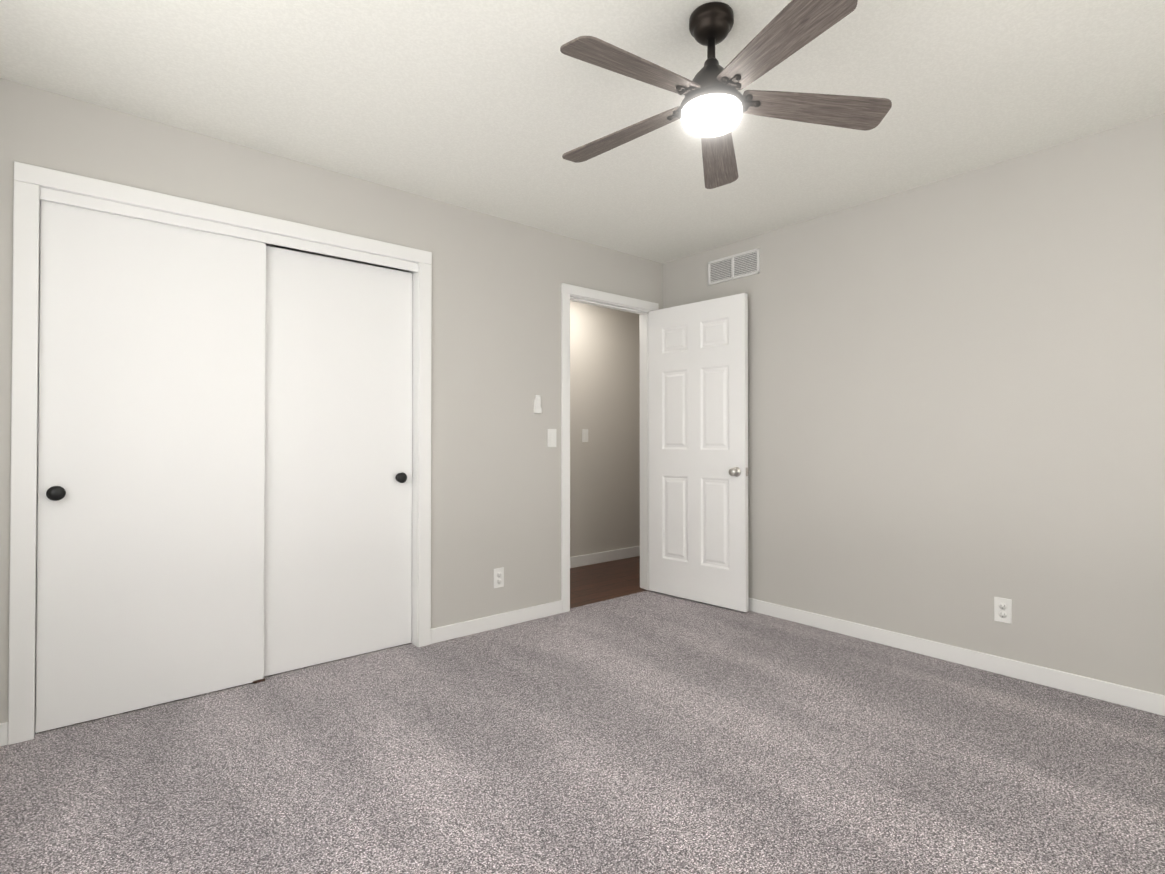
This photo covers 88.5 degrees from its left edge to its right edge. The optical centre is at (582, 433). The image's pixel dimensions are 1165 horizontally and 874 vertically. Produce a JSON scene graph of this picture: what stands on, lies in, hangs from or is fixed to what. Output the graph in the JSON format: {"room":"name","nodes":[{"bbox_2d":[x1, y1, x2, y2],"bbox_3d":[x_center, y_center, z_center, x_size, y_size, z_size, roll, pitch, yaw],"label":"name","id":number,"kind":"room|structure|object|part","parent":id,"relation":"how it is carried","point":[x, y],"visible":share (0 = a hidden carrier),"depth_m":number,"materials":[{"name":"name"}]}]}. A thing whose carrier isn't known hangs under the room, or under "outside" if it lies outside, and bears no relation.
{"room":"empty bedroom","nodes":[
{"label":"empty bedroom","id":0,"kind":"room"},
{"bbox_2d":[0,78,662,722],"bbox_3d":[-0.939,-0.071,3.266,4.190,2.440,0.120,1,-1,-40],"label":"wall","id":1,"kind":"structure","parent":0,"point":[496,370],"depth_m":3.38,"materials":[{"name":"grey paint"}]},
{"bbox_2d":[0,722,7,746],"bbox_3d":[-2.240,1.095,2.067,0.370,0.082,0.013,1,-1,-40],"label":"baseboard","id":2,"kind":"structure","parent":1,"relation":"attached to","point":[3,726],"depth_m":2.18,"materials":[{"name":"white wood"}]},
{"bbox_2d":[35,200,265,732],"bbox_3d":[-1.764,0.123,2.514,0.778,2.025,0.077,1,-1,-40],"label":"closet door","id":3,"kind":"structure","parent":1,"relation":"in","point":[151,499],"depth_m":2.48,"materials":[{"name":"white wood"}]},
{"bbox_3d":[-2.010,0.228,2.284,0.057,0.057,0.045,1,-1,-40],"label":"knob","id":4,"kind":"part","parent":3,"relation":"part of","materials":[{"name":"black metal"}]},
{"bbox_2d":[8,161,431,744],"bbox_3d":[-1.502,0.073,2.777,1.660,2.140,0.138,1,-1,-40],"label":"trim","id":5,"kind":"structure","parent":1,"relation":"attached to","point":[34,185],"depth_m":2.32,"materials":[{"name":"white wood"}]},
{"bbox_2d":[264,245,412,676],"bbox_3d":[-1.226,0.128,3.021,0.778,2.025,0.077,1,-1,-40],"label":"closet door","id":6,"kind":"structure","parent":1,"relation":"in","point":[338,480],"depth_m":3.01,"materials":[{"name":"white wood"}]},
{"bbox_3d":[-0.973,0.238,3.213,0.057,0.057,0.045,1,-1,-40],"label":"knob","id":7,"kind":"part","parent":6,"relation":"part of","materials":[{"name":"black metal"}]},
{"bbox_2d":[431,600,561,643],"bbox_3d":[-0.479,1.111,3.554,0.920,0.082,0.013,1,-1,-40],"label":"baseboard","id":8,"kind":"structure","parent":1,"relation":"attached to","point":[452,631],"depth_m":3.51,"materials":[{"name":"white wood"}]},
{"bbox_2d":[494,567,503,587],"bbox_3d":[-0.496,0.857,3.547,0.070,0.115,0.008,1,-1,-40],"label":"outlet","id":9,"kind":"object","parent":1,"relation":"attached to","point":[498,577],"visible":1,"depth_m":3.54,"materials":[{"name":"white plastic"}]},
{"bbox_2d":[534,395,541,412],"bbox_3d":[-0.279,-0.183,3.730,0.046,0.114,0.024,1,-1,-40],"label":"remote","id":10,"kind":"object","parent":1,"relation":"attached to","point":[537,405],"visible":1,"depth_m":3.72,"materials":[{"name":"white plastic"}]},
{"bbox_2d":[547,429,555,446],"bbox_3d":[-0.192,0.029,3.809,0.070,0.115,0.012,1,-1,-40],"label":"light switch","id":11,"kind":"object","parent":1,"relation":"attached to","point":[551,437],"visible":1,"depth_m":3.80,"materials":[{"name":"white plastic"}]},
{"bbox_2d":[561,283,658,612],"bbox_3d":[0.175,0.095,4.205,0.921,2.127,0.152,1,-1,-40],"label":"door frame","id":12,"kind":"structure","parent":1,"relation":"attached to","point":[574,293],"depth_m":4.07,"materials":[{"name":"white wood"}]},
{"bbox_2d":[649,293,748,611],"bbox_3d":[0.782,0.123,4.118,0.167,2.045,0.794,1,-1,-45],"label":"door","id":13,"kind":"structure","parent":12,"relation":"attached to","point":[698,451],"depth_m":4.07,"materials":[{"name":"white paint"}]},
{"bbox_3d":[1.025,0.248,3.871,0.167,0.064,0.103,1,-1,-45],"label":"knob","id":14,"kind":"part","parent":13,"relation":"part of","materials":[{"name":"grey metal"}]},
{"bbox_2d":[266,243,408,271],"bbox_3d":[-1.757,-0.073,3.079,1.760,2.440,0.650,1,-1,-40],"label":"door track","id":15,"kind":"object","parent":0,"point":[298,250],"depth_m":3.59,"materials":[{"name":"grey metal"}]},
{"bbox_2d":[0,590,1164,873],"bbox_3d":[0.142,1.165,1.973,3.950,0.060,4.670,1,-1,-40],"label":"floor carpet","id":16,"kind":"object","parent":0,"point":[648,732],"visible":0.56,"depth_m":2.04,"materials":[{"name":"grey carpet"}]},
{"bbox_2d":[252,678,264,683],"bbox_3d":[-1.509,1.137,2.773,0.050,0.012,0.078,1,-1,-40],"label":"trim","id":17,"kind":"structure","parent":16,"relation":"on","point":[258,681],"depth_m":2.74,"materials":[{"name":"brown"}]},
{"bbox_2d":[0,0,1164,263],"bbox_3d":[0.694,-1.338,2.663,5.890,0.080,5.210,1,-1,-40],"label":"ceiling","id":18,"kind":"structure","parent":0,"point":[498,108],"depth_m":2.26,"materials":[{"name":"paint"}]},
{"bbox_2d":[560,0,891,188],"bbox_3d":[0.374,-1.132,1.856,1.033,0.349,1.067,1,-1,-40],"label":"ceiling fan","id":19,"kind":"object","parent":18,"relation":"hanging from","point":[713,106],"visible":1,"depth_m":1.82,"materials":[{"name":"brown wood"}]},
{"bbox_2d":[570,301,637,556],"bbox_3d":[-0.088,-0.050,5.320,3.640,2.440,0.120,1,-1,-40],"label":"wall","id":20,"kind":"structure","parent":0,"point":[605,412],"depth_m":5.48,"materials":[{"name":"paint"}]},
{"bbox_2d":[582,429,587,441],"bbox_3d":[0.027,0.020,5.330,0.070,0.115,0.012,1,-1,-40],"label":"light switch","id":21,"kind":"object","parent":20,"relation":"attached to","point":[584,435],"visible":1,"depth_m":5.32,"materials":[{"name":"white plastic"}]},
{"bbox_2d":[570,546,639,567],"bbox_3d":[-0.045,1.126,5.256,3.400,0.096,0.013,1,-1,-40],"label":"baseboard","id":22,"kind":"structure","parent":20,"relation":"attached to","point":[598,557],"depth_m":5.46,"materials":[{"name":"white wood"}]},
{"bbox_2d":[570,556,646,608],"bbox_3d":[0.215,1.197,4.839,3.540,0.056,0.985,1,-1,-40],"label":"floor","id":23,"kind":"structure","parent":0,"point":[597,582],"depth_m":4.71,"materials":[{"name":"brown wood"}]},
{"bbox_2d":[638,314,639,545],"bbox_3d":[1.185,-0.052,5.141,1.923,2.440,0.005,1,-1,-40],"label":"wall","id":24,"kind":"structure","parent":0,"point":[638,314],"depth_m":5.78,"materials":[{"name":"paint"}]},
{"bbox_2d":[663,113,1164,694],"bbox_3d":[1.967,-0.074,2.979,0.120,2.440,4.070,1,-1,-40],"label":"wall","id":25,"kind":"structure","parent":0,"point":[955,405],"depth_m":2.93,"materials":[{"name":"grey paint"}]},
{"bbox_2d":[708,248,759,285],"bbox_3d":[1.011,-1.116,4.021,0.010,0.165,0.410,1,-1,-40],"label":"air vent","id":26,"kind":"object","parent":25,"relation":"in","point":[736,266],"visible":1,"depth_m":4.01,"materials":[{"name":"white metal"}]},
{"bbox_2d":[749,598,1164,715],"bbox_3d":[1.868,1.105,2.980,0.013,0.082,3.920,1,-1,-40],"label":"baseboard","id":27,"kind":"structure","parent":25,"relation":"attached to","point":[1146,701],"depth_m":2.90,"materials":[{"name":"white wood"}]},
{"bbox_2d":[994,597,1011,623],"bbox_3d":[1.995,0.839,2.837,0.008,0.115,0.070,1,-1,-40],"label":"outlet","id":28,"kind":"object","parent":25,"relation":"attached to","point":[1002,609],"visible":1,"depth_m":2.83,"materials":[{"name":"white plastic"}]}
]}

